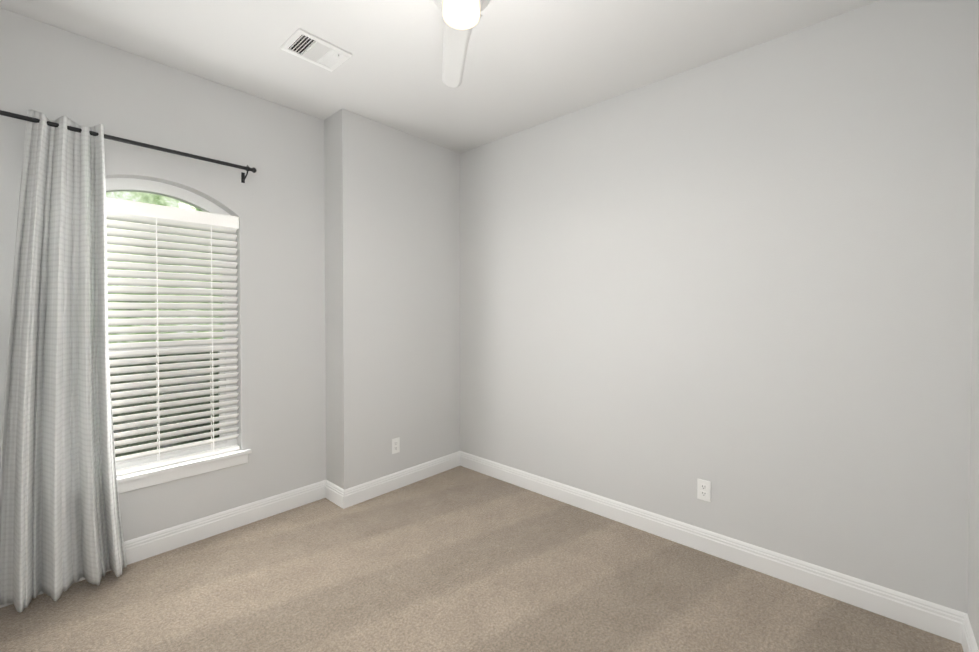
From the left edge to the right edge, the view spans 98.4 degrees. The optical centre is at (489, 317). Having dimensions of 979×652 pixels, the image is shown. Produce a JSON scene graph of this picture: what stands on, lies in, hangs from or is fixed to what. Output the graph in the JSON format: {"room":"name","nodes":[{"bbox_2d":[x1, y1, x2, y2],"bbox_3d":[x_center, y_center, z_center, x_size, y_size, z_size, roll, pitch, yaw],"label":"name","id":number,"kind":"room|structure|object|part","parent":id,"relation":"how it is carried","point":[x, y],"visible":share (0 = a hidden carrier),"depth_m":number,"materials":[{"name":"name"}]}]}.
{"room":"empty bedroom","nodes":[
{"label":"empty bedroom","id":0,"kind":"room"},
{"bbox_2d":[0,8,325,541],"bbox_3d":[-1.501,-0.058,2.845,0.140,2.740,2.960,1,1,42],"label":"wall","id":1,"kind":"structure","parent":0,"point":[275,202],"depth_m":2.63,"materials":[{"name":"white paint"}]},
{"bbox_2d":[0,110,256,611],"bbox_3d":[-1.894,0.166,2.165,0.200,2.258,1.316,1,1,42],"label":"curtain","id":2,"kind":"object","parent":1,"relation":"attached to","point":[60,526],"visible":1,"depth_m":1.99,"materials":[{"name":"grey fabric"}]},
{"bbox_3d":[-2.017,0.169,1.998,0.156,2.258,0.454,1,1,42],"label":"panel","id":3,"kind":"part","parent":2,"relation":"part of","materials":[{"name":"fabric"}]},
{"bbox_3d":[-1.931,-0.891,2.181,0.101,0.090,1.316,1,1,42],"label":"rod","id":4,"kind":"part","parent":2,"relation":"part of","materials":[{"name":"black metal"}]},
{"bbox_2d":[0,480,331,607],"bbox_3d":[-1.806,1.257,2.416,0.016,0.124,1.825,1,1,42],"label":"baseboard","id":5,"kind":"structure","parent":1,"relation":"attached to","point":[149,545],"depth_m":2.58,"materials":[{"name":"white wood"}]},
{"bbox_2d":[105,178,236,469],"bbox_3d":[-1.933,0.041,2.436,0.055,1.645,0.830,1,1,42],"label":"window","id":6,"kind":"structure","parent":1,"relation":"in","point":[116,185],"depth_m":2.51,"materials":[{"name":"white plastic"}]},
{"bbox_2d":[109,352,218,456],"bbox_3d":[-1.948,0.485,2.456,0.001,0.633,0.706,1,1,42],"label":"screen","id":7,"kind":"object","parent":6,"relation":"attached to","point":[155,425],"visible":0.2,"depth_m":2.49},
{"bbox_2d":[106,197,239,475],"bbox_3d":[-1.877,0.103,2.386,0.062,1.471,0.822,1,1,42],"label":"window blinds","id":8,"kind":"object","parent":6,"relation":"attached to","point":[146,214],"visible":0.54,"depth_m":2.43,"materials":[{"name":"white plastic"}]},
{"bbox_2d":[117,449,250,493],"bbox_3d":[-1.870,0.884,2.392,0.123,0.084,0.920,1,1,42],"label":"window sill","id":9,"kind":"structure","parent":1,"relation":"attached to","point":[131,481],"depth_m":2.43,"materials":[{"name":"white wood"}]},
{"bbox_2d":[324,109,459,489],"bbox_3d":[-0.728,-0.067,3.396,0.260,2.740,1.105,1,1,42],"label":"wall","id":10,"kind":"structure","parent":0,"point":[392,274],"depth_m":3.17,"materials":[{"name":"white paint"}]},
{"bbox_2d":[392,437,399,453],"bbox_3d":[-0.717,0.976,3.227,0.008,0.115,0.070,1,1,42],"label":"electrical outlet","id":11,"kind":"object","parent":10,"relation":"attached to","point":[395,445],"visible":1,"depth_m":3.22,"materials":[{"name":"white plastic"}]},
{"bbox_2d":[340,451,459,508],"bbox_3d":[-0.638,1.243,3.311,0.016,0.124,1.101,1,1,42],"label":"baseboard","id":12,"kind":"structure","parent":10,"relation":"attached to","point":[360,493],"depth_m":3.22,"materials":[{"name":"white wood"}]},
{"bbox_2d":[0,0,878,152],"bbox_3d":[-0.248,-1.460,1.681,3.530,0.100,3.240,1,1,42],"label":"ceiling","id":13,"kind":"structure","parent":0,"point":[529,64],"depth_m":2.20,"materials":[{"name":"white paint"}]},
{"bbox_2d":[280,28,351,71],"bbox_3d":[-0.916,-1.411,2.240,0.230,0.016,0.285,1,1,42],"label":"ceiling vent","id":14,"kind":"object","parent":13,"relation":"in","point":[309,47],"visible":1,"depth_m":2.23,"materials":[{"name":"white metal"}]},
{"bbox_2d":[428,0,489,87],"bbox_3d":[-0.141,-1.250,1.442,1.117,0.311,1.062,1,1,42],"label":"fan","id":15,"kind":"object","parent":13,"relation":"hanging from","point":[461,18],"visible":1,"depth_m":1.77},
{"bbox_3d":[-0.159,-1.207,1.879,0.503,0.045,0.441,1,1,42],"label":"blade","id":16,"kind":"part","parent":15,"relation":"part of","materials":[{"name":"white"}]},
{"bbox_2d":[0,466,963,651],"bbox_3d":[-0.248,1.380,1.726,3.530,0.100,3.240,1,1,42],"label":"floor","id":17,"kind":"structure","parent":0,"point":[460,559],"depth_m":2.02,"materials":[{"name":"carpet"}]},
{"bbox_2d":[460,0,978,612],"bbox_3d":[0.796,-0.058,2.849,3.530,2.740,0.140,1,1,42],"label":"wall","id":18,"kind":"structure","parent":0,"point":[742,280],"depth_m":2.19,"materials":[{"name":"white paint"}]},
{"bbox_2d":[697,479,710,501],"bbox_3d":[1.212,0.973,2.386,0.070,0.115,0.008,1,1,42],"label":"electrical outlet","id":19,"kind":"object","parent":18,"relation":"attached to","point":[704,490],"visible":1,"depth_m":2.38,"materials":[{"name":"white plastic"}]},
{"bbox_2d":[460,451,955,641],"bbox_3d":[0.840,1.252,2.725,2.990,0.124,0.016,1,1,42],"label":"baseboard","id":20,"kind":"structure","parent":18,"relation":"attached to","point":[937,619],"depth_m":2.22,"materials":[{"name":"white wood"}]},
{"bbox_2d":[967,5,978,649],"bbox_3d":[1.005,-0.021,0.562,0.140,2.740,2.960,1,1,42],"label":"wall","id":21,"kind":"structure","parent":0,"point":[973,586],"depth_m":1.65,"materials":[{"name":"white paint"}]},
{"bbox_2d":[956,610,978,651],"bbox_3d":[0.950,1.285,0.639,0.016,0.124,2.910,1,1,42],"label":"baseboard","id":22,"kind":"structure","parent":21,"relation":"attached to","point":[964,632],"depth_m":1.69,"materials":[{"name":"white wood"}]},
{"label":"outside","id":23,"kind":"structure","parent":0,"visible":0},
{"bbox_2d":[106,191,222,343],"bbox_3d":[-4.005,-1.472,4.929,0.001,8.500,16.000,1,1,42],"label":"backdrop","id":24,"kind":"structure","parent":23,"point":[142,196],"depth_m":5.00,"materials":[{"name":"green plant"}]}
]}

